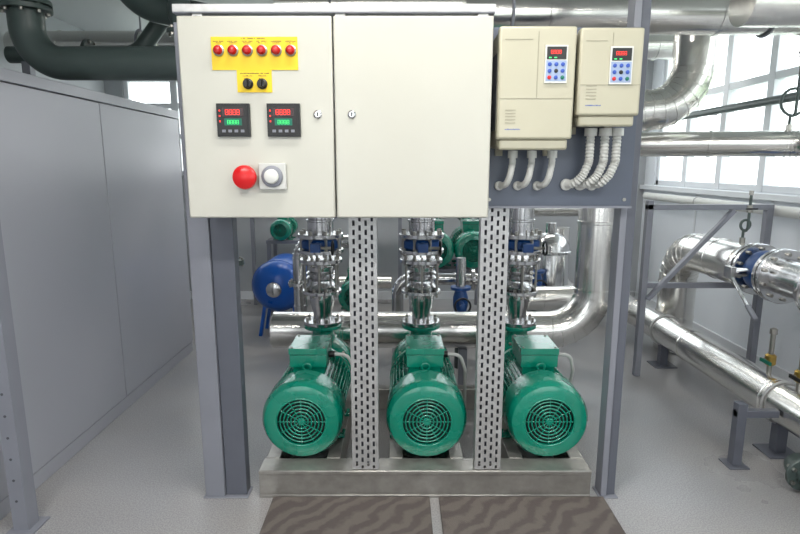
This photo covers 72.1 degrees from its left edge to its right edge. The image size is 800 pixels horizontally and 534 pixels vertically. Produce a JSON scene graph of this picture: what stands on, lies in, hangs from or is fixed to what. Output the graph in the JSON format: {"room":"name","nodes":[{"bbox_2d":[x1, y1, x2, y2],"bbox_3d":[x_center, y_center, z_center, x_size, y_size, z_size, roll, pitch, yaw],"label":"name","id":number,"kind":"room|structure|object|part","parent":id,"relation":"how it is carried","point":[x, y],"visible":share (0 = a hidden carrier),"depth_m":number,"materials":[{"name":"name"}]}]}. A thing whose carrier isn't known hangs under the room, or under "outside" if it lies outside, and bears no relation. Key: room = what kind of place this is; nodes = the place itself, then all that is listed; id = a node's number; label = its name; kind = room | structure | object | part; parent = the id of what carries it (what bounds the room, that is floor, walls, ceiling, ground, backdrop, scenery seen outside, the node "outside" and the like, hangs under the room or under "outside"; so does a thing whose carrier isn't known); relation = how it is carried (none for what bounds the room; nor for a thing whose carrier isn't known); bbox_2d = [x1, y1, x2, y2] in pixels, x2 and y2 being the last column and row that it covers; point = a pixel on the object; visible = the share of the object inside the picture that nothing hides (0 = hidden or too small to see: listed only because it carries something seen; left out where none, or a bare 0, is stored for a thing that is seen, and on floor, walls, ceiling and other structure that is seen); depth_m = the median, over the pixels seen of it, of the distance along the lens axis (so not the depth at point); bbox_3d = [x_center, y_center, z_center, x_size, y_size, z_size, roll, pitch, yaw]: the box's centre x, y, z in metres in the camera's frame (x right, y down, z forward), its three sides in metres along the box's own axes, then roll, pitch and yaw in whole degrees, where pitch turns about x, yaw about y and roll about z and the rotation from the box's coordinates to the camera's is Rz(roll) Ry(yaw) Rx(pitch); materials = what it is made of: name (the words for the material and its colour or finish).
{"room":"mechanical room","nodes":[
{"label":"mechanical room","id":0,"kind":"room"},
{"bbox_2d":[0,12,104,92],"bbox_3d":[-3.450,-0.373,2.473,0.100,3.050,8.200,0,10,0],"label":"wall","id":1,"kind":"structure","parent":0,"point":[52,23],"depth_m":5.40,"materials":[{"name":"grey paint"}]},
{"bbox_2d":[49,0,272,30],"bbox_3d":[-0.250,-1.923,2.192,6.300,0.100,8.200,0,10,0],"label":"ceiling","id":2,"kind":"structure","parent":0,"point":[87,15],"depth_m":5.28,"materials":[{"name":"white plastic"}]},
{"bbox_2d":[0,0,176,79],"bbox_3d":[-1.605,-1.570,3.170,1.410,0.945,0.280,0,10,0],"label":"pipe","id":3,"kind":"object","parent":2,"relation":"attached to","point":[26,19],"visible":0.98,"depth_m":3.15,"materials":[{"name":"metal"}]},
{"bbox_2d":[4,21,168,75],"bbox_3d":[-2.195,-1.704,4.061,1.410,1.000,0.220,0,10,0],"label":"vent pipe","id":4,"kind":"object","parent":3,"relation":"attached to","point":[152,33],"visible":0.22,"depth_m":4.03,"materials":[{"name":"metal"}]},
{"bbox_2d":[120,0,206,25],"bbox_3d":[-1.495,-1.834,3.631,1.128,0.696,0.190,0,10,0],"label":"vent pipe","id":5,"kind":"object","parent":2,"relation":"attached to","point":[155,11],"visible":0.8,"depth_m":3.58,"materials":[{"name":"black metal"}]},
{"bbox_2d":[166,0,190,45],"bbox_3d":[-1.350,-1.706,3.349,0.170,0.740,0.170,0,10,0],"label":"vent pipe","id":6,"kind":"object","parent":2,"relation":"attached to","point":[172,17],"visible":0.31,"depth_m":3.32,"materials":[{"name":"metal"}]},
{"bbox_2d":[3,17,673,59],"bbox_3d":[-0.350,-2.036,4.661,5.900,0.561,0.262,0,10,0],"label":"insulated pipe","id":7,"kind":"object","parent":2,"relation":"hanging from","point":[660,47],"visible":0.16,"depth_m":4.58,"materials":[{"name":"metal"}]},
{"bbox_2d":[273,0,462,3],"bbox_3d":[0.850,-1.984,4.010,3.500,0.431,0.282,0,10,0],"label":"insulated pipe","id":8,"kind":"object","parent":2,"relation":"hanging from","point":[274,1],"visible":0.06,"depth_m":3.90,"materials":[{"name":"metal"}]},
{"bbox_2d":[463,0,799,37],"bbox_3d":[1.605,-1.629,2.956,2.509,0.751,0.242,0,10,0],"label":"insulated pipe","id":9,"kind":"object","parent":2,"relation":"hanging from","point":[668,17],"visible":0.56,"depth_m":2.91,"materials":[{"name":"metal"}]},
{"bbox_2d":[728,0,799,26],"bbox_3d":[2.173,-1.326,1.469,1.146,0.816,2.365,0,10,0],"label":"insulated pipe","id":10,"kind":"object","parent":2,"relation":"hanging from","point":[742,13],"visible":1,"depth_m":2.52,"materials":[{"name":"metal"}]},
{"bbox_2d":[104,60,653,291],"bbox_3d":[-0.240,-1.117,6.566,6.520,3.050,0.120,0,10,0],"label":"wall","id":11,"kind":"structure","parent":0,"point":[387,228],"depth_m":6.64,"materials":[{"name":"grey paint"}]},
{"bbox_2d":[122,80,183,175],"bbox_3d":[-1.750,-1.805,6.436,2.900,1.450,0.080,0,10,0],"label":"window","id":12,"kind":"structure","parent":11,"relation":"in","point":[174,105],"depth_m":6.38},
{"bbox_2d":[190,291,633,298],"bbox_3d":[-0.260,0.346,6.760,6.260,0.099,0.019,0,10,0],"label":"baseboard","id":13,"kind":"structure","parent":11,"relation":"attached to","point":[244,294],"depth_m":6.75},
{"bbox_2d":[0,299,799,533],"bbox_3d":[-0.250,1.176,2.755,6.300,0.100,8.200,0,10,0],"label":"floor","id":14,"kind":"structure","parent":0,"point":[143,473],"depth_m":3.10,"materials":[{"name":"grey concrete"}]},
{"bbox_2d":[0,223,49,533],"bbox_3d":[-1.680,-0.319,2.203,0.120,3.040,0.150,0,10,0],"label":"steel post","id":15,"kind":"object","parent":14,"relation":"on","point":[26,519],"visible":1,"depth_m":2.38,"materials":[{"name":"grey metal"}]},
{"bbox_2d":[0,67,192,520],"bbox_3d":[-2.603,0.201,2.112,1.555,2.050,5.285,0,10,0],"label":"housing","id":16,"kind":"object","parent":14,"relation":"on","point":[92,218],"visible":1,"depth_m":3.19,"materials":[{"name":"paint"}]},
{"bbox_3d":[-2.603,-0.778,1.935,1.555,0.060,5.285,0,10,0],"label":"rail","id":17,"kind":"part","parent":16,"relation":"part of","materials":[{"name":"metal"}]},
{"bbox_2d":[236,218,244,351],"bbox_3d":[-1.155,0.041,4.429,0.510,1.535,0.160,0,10,0],"label":"riser pipe","id":18,"kind":"object","parent":14,"relation":"on","point":[241,260],"visible":0.17,"depth_m":4.40,"materials":[{"name":"metal"}]},
{"bbox_2d":[252,253,306,335],"bbox_3d":[-1.150,0.267,5.395,0.496,0.751,0.780,0,10,0],"label":"vessel","id":19,"kind":"object","parent":14,"relation":"on","point":[270,287],"visible":0.74,"depth_m":5.07,"materials":[{"name":"blue metal"}]},
{"bbox_2d":[266,236,298,313],"bbox_3d":[-1.245,0.096,6.085,0.350,0.836,0.380,0,10,0],"label":"bench","id":20,"kind":"object","parent":14,"relation":"on","point":[270,241],"visible":0.26,"depth_m":5.86,"materials":[{"name":"grey metal"}]},
{"bbox_2d":[270,218,297,240],"bbox_3d":[-1.250,-0.670,5.920,0.226,0.728,0.490,0,10,0],"label":"pump","id":21,"kind":"object","parent":20,"relation":"on","point":[281,229],"visible":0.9,"depth_m":5.74,"materials":[{"name":"metal"}]},
{"bbox_2d":[288,230,348,310],"bbox_3d":[-0.580,0.217,4.735,0.760,1.080,0.200,0,10,0],"label":"pipe","id":22,"kind":"object","parent":14,"relation":"on","point":[300,302],"visible":0.24,"depth_m":4.66,"materials":[{"name":"metal"}]},
{"bbox_2d":[338,267,349,310],"bbox_3d":[-0.450,-0.021,5.694,0.328,0.855,0.713,0,10,0],"label":"pump","id":23,"kind":"object","parent":14,"relation":"on","point":[344,296],"visible":0.2,"depth_m":5.40,"materials":[{"name":"metal"}]},
{"bbox_2d":[259,496,432,533],"bbox_3d":[-0.237,1.259,1.982,0.765,0.014,1.450,0,10,0],"label":"floor mat","id":24,"kind":"object","parent":14,"relation":"on","point":[285,514],"visible":1,"depth_m":2.55,"materials":[{"name":"rubber"}]},
{"bbox_2d":[250,215,478,304],"bbox_3d":[-0.375,-0.156,6.395,2.750,1.220,0.200,0,10,0],"label":"frame","id":25,"kind":"object","parent":14,"relation":"on","point":[252,224],"visible":0.05,"depth_m":6.37,"materials":[{"name":"metal"}]},
{"bbox_2d":[339,275,391,288],"bbox_3d":[-0.850,0.268,6.452,1.500,0.365,0.170,0,10,0],"label":"pipe","id":26,"kind":"object","parent":14,"relation":"on","point":[384,281],"visible":0.02,"depth_m":6.37,"materials":[{"name":"metal"}]},
{"bbox_2d":[173,0,651,497],"bbox_3d":[0.053,-0.369,2.480,2.036,3.040,0.191,0,10,1],"label":"mounting frame","id":27,"kind":"object","parent":14,"relation":"on","point":[213,242],"visible":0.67,"depth_m":2.53,"materials":[{"name":"grey metal"}]},
{"bbox_3d":[-0.855,0.045,2.549,0.220,2.200,0.100,0,10,0],"label":"post","id":28,"kind":"part","parent":27,"relation":"part of","materials":[{"name":"grey metal"}]},
{"bbox_2d":[176,16,336,217],"bbox_3d":[-0.550,-0.588,2.227,0.584,0.760,0.318,0,10,0],"label":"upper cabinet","id":29,"kind":"object","parent":27,"relation":"attached to","point":[258,92],"visible":1,"depth_m":2.12,"materials":[{"name":"metal"}]},
{"bbox_3d":[-0.551,-0.770,2.094,0.327,0.202,0.004,0,10,0],"label":"label plate","id":30,"kind":"part","parent":29,"relation":"part of","materials":[{"name":"yellow plastic"}]},
{"bbox_2d":[172,4,495,21],"bbox_3d":[-0.253,-0.994,2.188,1.235,0.051,0.180,0,10,0],"label":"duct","id":31,"kind":"object","parent":29,"relation":"on","point":[331,10],"visible":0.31,"depth_m":2.10,"materials":[{"name":"grey metal"}]},
{"bbox_2d":[348,218,378,468],"bbox_3d":[-0.169,0.022,2.546,0.127,1.954,0.062,0,10,0],"label":"cable tray","id":32,"kind":"object","parent":27,"relation":"attached to","point":[363,261],"visible":0.63,"depth_m":2.58,"materials":[{"name":"metal"}]},
{"bbox_2d":[333,16,493,217],"bbox_3d":[0.051,-0.592,2.252,0.605,0.760,0.267,0,10,0],"label":"electrical cabinet","id":33,"kind":"object","parent":27,"relation":"attached to","point":[413,94],"visible":1,"depth_m":2.13,"materials":[{"name":"metal"}]},
{"bbox_2d":[473,208,508,468],"bbox_3d":[0.427,0.022,2.546,0.125,1.954,0.062,0,10,0],"label":"post","id":34,"kind":"object","parent":27,"relation":"attached to","point":[493,229],"visible":0.69,"depth_m":2.58,"materials":[{"name":"metal"}]},
{"bbox_2d":[490,26,576,155],"bbox_3d":[0.525,-0.703,2.216,0.294,0.496,0.224,0,10,0],"label":"inverter","id":35,"kind":"object","parent":27,"relation":"attached to","point":[533,67],"visible":1,"depth_m":2.12,"materials":[{"name":"plastic"}]},
{"bbox_2d":[494,151,556,189],"bbox_3d":[0.533,-0.408,2.335,0.245,0.167,0.101,0,10,0],"label":"conduit","id":36,"kind":"object","parent":35,"relation":"attached to","point":[512,155],"visible":1,"depth_m":2.30,"materials":[{"name":"plastic"}]},
{"bbox_3d":[0.686,-0.627,2.350,0.648,0.747,0.008,0,10,0],"label":"inverter plate","id":37,"kind":"part","parent":27,"relation":"part of","materials":[{"name":"paint"}]},
{"bbox_2d":[571,28,644,134],"bbox_3d":[0.807,-0.744,2.209,0.242,0.401,0.224,0,10,0],"label":"inverter","id":38,"kind":"object","parent":27,"relation":"attached to","point":[608,62],"visible":0.88,"depth_m":2.11,"materials":[{"name":"plastic"}]},
{"bbox_2d":[560,128,623,189],"bbox_3d":[0.810,-0.452,2.325,0.230,0.257,0.108,0,10,0],"label":"conduit","id":39,"kind":"object","parent":38,"relation":"attached to","point":[579,182],"visible":1,"depth_m":2.29,"materials":[{"name":"plastic"}]},
{"bbox_3d":[1.022,-0.368,2.474,0.095,3.040,0.100,0,10,0],"label":"post","id":40,"kind":"part","parent":27,"relation":"part of","materials":[{"name":"grey metal"}]},
{"bbox_2d":[258,385,591,497],"bbox_3d":[0.122,0.968,3.223,1.625,0.143,1.084,0,10,0],"label":"base frame","id":41,"kind":"object","parent":14,"relation":"on","point":[568,473],"visible":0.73,"depth_m":2.70,"materials":[{"name":"metal"}]},
{"bbox_2d":[262,322,350,455],"bbox_3d":[-0.458,0.638,3.204,0.486,0.513,0.996,0,10,0],"label":"pump","id":42,"kind":"object","parent":41,"relation":"on","point":[304,413],"visible":0.99,"depth_m":2.77,"materials":[{"name":"metal"}]},
{"bbox_2d":[298,218,343,327],"bbox_3d":[-0.492,-0.143,3.356,0.280,1.079,0.406,0,10,0],"label":"stack","id":43,"kind":"object","parent":42,"relation":"on","point":[319,244],"visible":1,"depth_m":3.37,"materials":[{"name":"silver metal"}]},
{"bbox_3d":[-0.492,0.598,3.521,0.380,0.478,0.345,0,10,0],"label":"pump casing","id":44,"kind":"part","parent":42,"relation":"part of","materials":[{"name":"metal"}]},
{"bbox_2d":[386,323,466,455],"bbox_3d":[0.168,0.638,3.204,0.486,0.513,0.996,0,10,0],"label":"pump","id":45,"kind":"object","parent":41,"relation":"on","point":[426,414],"visible":0.98,"depth_m":2.76,"materials":[{"name":"metal"}]},
{"bbox_3d":[0.134,0.598,3.521,0.380,0.478,0.345,0,10,0],"label":"pump casing","id":46,"kind":"part","parent":45,"relation":"part of","materials":[{"name":"metal"}]},
{"bbox_2d":[399,218,443,327],"bbox_3d":[0.134,-0.143,3.356,0.280,1.079,0.406,0,10,0],"label":"stack","id":47,"kind":"object","parent":45,"relation":"on","point":[421,241],"visible":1,"depth_m":3.37,"materials":[{"name":"silver metal"}]},
{"bbox_2d":[501,325,587,455],"bbox_3d":[0.779,0.638,3.204,0.486,0.513,0.996,0,10,0],"label":"pump","id":48,"kind":"object","parent":41,"relation":"on","point":[543,412],"visible":0.88,"depth_m":2.76,"materials":[{"name":"metal"}]},
{"bbox_3d":[0.745,0.598,3.521,0.380,0.478,0.345,0,10,0],"label":"pump casing","id":49,"kind":"part","parent":48,"relation":"part of","materials":[{"name":"metal"}]},
{"bbox_2d":[505,208,547,327],"bbox_3d":[0.745,-0.143,3.356,0.280,1.079,0.406,0,10,0],"label":"stack","id":50,"kind":"object","parent":48,"relation":"on","point":[524,241],"visible":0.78,"depth_m":3.36,"materials":[{"name":"silver metal"}]},
{"bbox_2d":[391,268,477,353],"bbox_3d":[0.465,0.112,4.696,1.080,1.300,0.180,0,10,0],"label":"pipe","id":51,"kind":"object","parent":14,"relation":"on","point":[472,277],"visible":0.29,"depth_m":4.66,"materials":[{"name":"metal"}]},
{"bbox_2d":[409,258,477,310],"bbox_3d":[0.505,0.286,5.515,0.810,0.664,0.650,0,10,0],"label":"bench","id":52,"kind":"object","parent":14,"relation":"on","point":[446,269],"visible":0.02,"depth_m":5.14,"materials":[{"name":"grey metal"}]},
{"bbox_2d":[432,218,453,267],"bbox_3d":[0.330,-0.474,5.380,0.348,0.880,0.758,0,10,0],"label":"pump","id":53,"kind":"object","parent":52,"relation":"on","point":[447,244],"visible":0.24,"depth_m":5.07,"materials":[{"name":"metal"}]},
{"bbox_2d":[450,218,478,268],"bbox_3d":[0.680,-0.474,5.380,0.348,0.880,0.758,0,10,0],"label":"pump","id":54,"kind":"object","parent":52,"relation":"on","point":[465,238],"visible":0.7,"depth_m":5.08,"materials":[{"name":"metal"}]},
{"bbox_3d":[0.680,-0.528,5.634,0.323,0.866,0.238,0,10,0],"label":"pump casing","id":55,"kind":"part","parent":54,"relation":"part of","materials":[{"name":"green metal"}]},
{"bbox_2d":[454,348,457,368],"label":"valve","id":56,"kind":"object","parent":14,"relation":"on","point":[456,349],"depth_m":4.43,"materials":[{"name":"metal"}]},
{"bbox_2d":[451,257,471,310],"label":"valve","id":57,"kind":"object","parent":14,"relation":"on","point":[461,288],"depth_m":4.30,"materials":[{"name":"blue metal"}]},
{"bbox_2d":[457,348,557,384],"bbox_3d":[0.250,0.739,3.976,1.840,0.325,0.180,0,10,0],"label":"support","id":58,"kind":"object","parent":14,"relation":"on","point":[462,351],"visible":0.06,"depth_m":3.94,"materials":[{"name":"grey metal"}]},
{"bbox_2d":[269,35,718,347],"bbox_3d":[0.570,-0.514,3.661,2.969,2.337,0.442,0,10,0],"label":"insulated suction manifold","id":59,"kind":"object","parent":58,"relation":"on","point":[693,64],"visible":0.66,"depth_m":3.76,"materials":[{"name":"metal"}]},
{"bbox_2d":[439,496,625,533],"bbox_3d":[0.593,1.259,1.982,0.805,0.014,1.450,0,10,0],"label":"floor mat","id":60,"kind":"object","parent":14,"relation":"on","point":[459,514],"visible":1,"depth_m":2.55,"materials":[{"name":"rubber"}]},
{"bbox_2d":[532,255,547,285],"bbox_3d":[1.180,0.274,4.782,0.160,0.950,0.248,0,10,0],"label":"valve","id":61,"kind":"object","parent":14,"relation":"on","point":[540,271],"visible":0.25,"depth_m":4.74,"materials":[{"name":"blue metal"}]},
{"bbox_2d":[506,208,578,310],"bbox_3d":[1.702,-0.129,6.176,1.195,1.245,0.190,0,10,0],"label":"pipe","id":62,"kind":"object","parent":14,"relation":"on","point":[539,212],"visible":0.06,"depth_m":6.01,"materials":[{"name":"metal"}]},
{"bbox_2d":[527,285,573,310],"bbox_3d":[1.357,0.059,4.432,0.815,1.500,0.210,0,10,0],"label":"pipe","id":63,"kind":"object","parent":14,"relation":"on","point":[548,298],"visible":0.14,"depth_m":4.38,"materials":[{"name":"metal"}]},
{"bbox_2d":[541,222,571,285],"bbox_3d":[1.380,0.140,5.107,0.380,1.101,0.380,0,10,0],"label":"vessel","id":64,"kind":"object","parent":14,"relation":"on","point":[555,264],"visible":0.47,"depth_m":4.93,"materials":[{"name":"silver metal"}]},
{"bbox_2d":[653,233,745,352],"bbox_3d":[2.420,0.270,4.422,0.310,1.063,1.105,0,10,0],"label":"supply pipe","id":65,"kind":"object","parent":14,"relation":"on","point":[710,260],"visible":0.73,"depth_m":4.55,"materials":[{"name":"metal"}]},
{"bbox_2d":[739,191,757,243],"bbox_3d":[2.420,-0.346,3.833,0.093,0.370,0.090,0,10,0],"label":"tap","id":66,"kind":"object","parent":65,"relation":"on","point":[749,208],"visible":1,"depth_m":3.82,"materials":[{"name":"metal"}]},
{"bbox_2d":[632,200,774,375],"bbox_3d":[2.285,0.180,4.153,0.930,1.360,0.092,0,10,0],"label":"support frame","id":67,"kind":"object","parent":14,"relation":"on","point":[768,209],"visible":0.82,"depth_m":4.11,"materials":[{"name":"grey metal"}]},
{"bbox_2d":[643,192,799,218],"bbox_3d":[2.800,-0.284,3.353,0.096,0.096,5.900,0,10,0],"label":"pipe","id":68,"kind":"object","parent":67,"relation":"attached to","point":[780,211],"visible":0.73,"depth_m":4.91,"materials":[{"name":"plastic"}]},
{"bbox_2d":[647,314,795,458],"bbox_3d":[2.150,0.853,3.052,0.260,0.430,3.060,0,10,0],"label":"support","id":69,"kind":"object","parent":14,"relation":"on","point":[777,448],"visible":0.66,"depth_m":3.12,"materials":[{"name":"metal"}]},
{"bbox_2d":[557,226,799,438],"bbox_3d":[1.875,0.433,3.265,0.789,0.820,5.069,0,10,0],"label":"pipe","id":70,"kind":"object","parent":69,"relation":"on","point":[739,375],"visible":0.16,"depth_m":3.52,"materials":[{"name":"metal"}]},
{"bbox_2d":[759,328,777,372],"bbox_3d":[2.147,0.490,3.174,0.085,0.270,0.110,0,10,0],"label":"valve","id":71,"kind":"object","parent":70,"relation":"attached to","point":[770,358],"visible":1,"depth_m":3.18,"materials":[{"name":"metal"}]},
{"bbox_2d":[789,360,799,390],"bbox_3d":[2.138,0.537,2.918,0.085,0.270,0.110,0,10,0],"label":"valve","id":72,"kind":"object","parent":70,"relation":"attached to","point":[796,376],"visible":1,"depth_m":2.94,"materials":[{"name":"metal"}]},
{"bbox_2d":[718,401,779,469],"bbox_3d":[1.897,0.903,2.974,0.255,0.360,0.110,0,10,0],"label":"stand","id":73,"kind":"object","parent":14,"relation":"on","point":[741,412],"visible":1,"depth_m":2.95,"materials":[{"name":"metal"}]},
{"bbox_2d":[767,259,799,309],"bbox_3d":[2.420,0.686,2.099,0.360,1.100,2.885,0,10,0],"label":"pipe","id":74,"kind":"object","parent":14,"relation":"on","point":[783,278],"visible":1,"depth_m":3.32,"materials":[{"name":"metal"}]},
{"bbox_2d":[723,243,799,320],"bbox_3d":[2.360,0.077,3.536,0.470,0.406,0.538,0,10,0],"label":"shutoff valve","id":75,"kind":"object","parent":74,"relation":"attached to","point":[747,269],"visible":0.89,"depth_m":3.51,"materials":[{"name":"silver metal"}]},
{"bbox_2d":[783,453,799,490],"bbox_3d":[2.164,1.033,2.705,0.891,0.170,0.457,-10,14,-43],"label":"pump","id":76,"kind":"object","parent":14,"relation":"on","point":[791,463],"visible":1,"depth_m":2.72,"materials":[{"name":"metal"}]},
{"bbox_2d":[636,60,799,373],"bbox_3d":[2.960,-0.373,2.473,0.120,3.050,8.200,0,10,0],"label":"wall","id":77,"kind":"structure","parent":0,"point":[722,311],"depth_m":4.86,"materials":[{"name":"paint"}]},
{"bbox_2d":[634,291,795,385],"bbox_3d":[2.889,1.077,2.737,0.019,0.099,8.180,0,10,0],"label":"baseboard","id":78,"kind":"structure","parent":77,"relation":"attached to","point":[776,370],"depth_m":4.79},
{"bbox_2d":[639,185,799,202],"bbox_3d":[2.869,-0.221,2.501,0.059,0.050,8.180,0,10,0],"label":"trim","id":79,"kind":"structure","parent":77,"relation":"attached to","point":[736,194],"depth_m":4.77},
{"bbox_2d":[656,35,799,194],"bbox_3d":[2.955,-1.482,4.940,0.080,1.550,2.450,0,10,0],"label":"window","id":80,"kind":"structure","parent":77,"relation":"in","point":[778,72],"depth_m":4.81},
{"bbox_2d":[693,194,773,233],"bbox_3d":[2.897,0.289,3.305,0.006,1.230,4.424,0,10,0],"label":"trim","id":81,"kind":"structure","parent":77,"relation":"attached to","point":[772,202],"depth_m":5.40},
{"bbox_2d":[682,92,799,119],"bbox_3d":[2.804,-1.062,3.161,0.191,0.064,5.800,0,10,0],"label":"pipe","id":82,"kind":"object","parent":77,"relation":"attached to","point":[789,97],"visible":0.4,"depth_m":4.35,"materials":[{"name":"grey metal"}]},
{"bbox_2d":[640,129,799,156],"bbox_3d":[2.488,-0.852,2.284,1.064,0.740,3.955,-3,11,-16],"label":"pipe","id":83,"kind":"object","parent":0,"point":[747,143],"visible":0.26,"depth_m":3.65,"materials":[{"name":"metal"}]},
{"bbox_2d":[779,51,799,129],"bbox_3d":[2.500,-1.199,3.454,0.187,0.665,0.090,0,10,0],"label":"pressure gauge","id":84,"kind":"object","parent":83,"relation":"attached to","point":[789,125],"visible":0.95,"depth_m":3.48,"materials":[{"name":"metal"}]}
]}

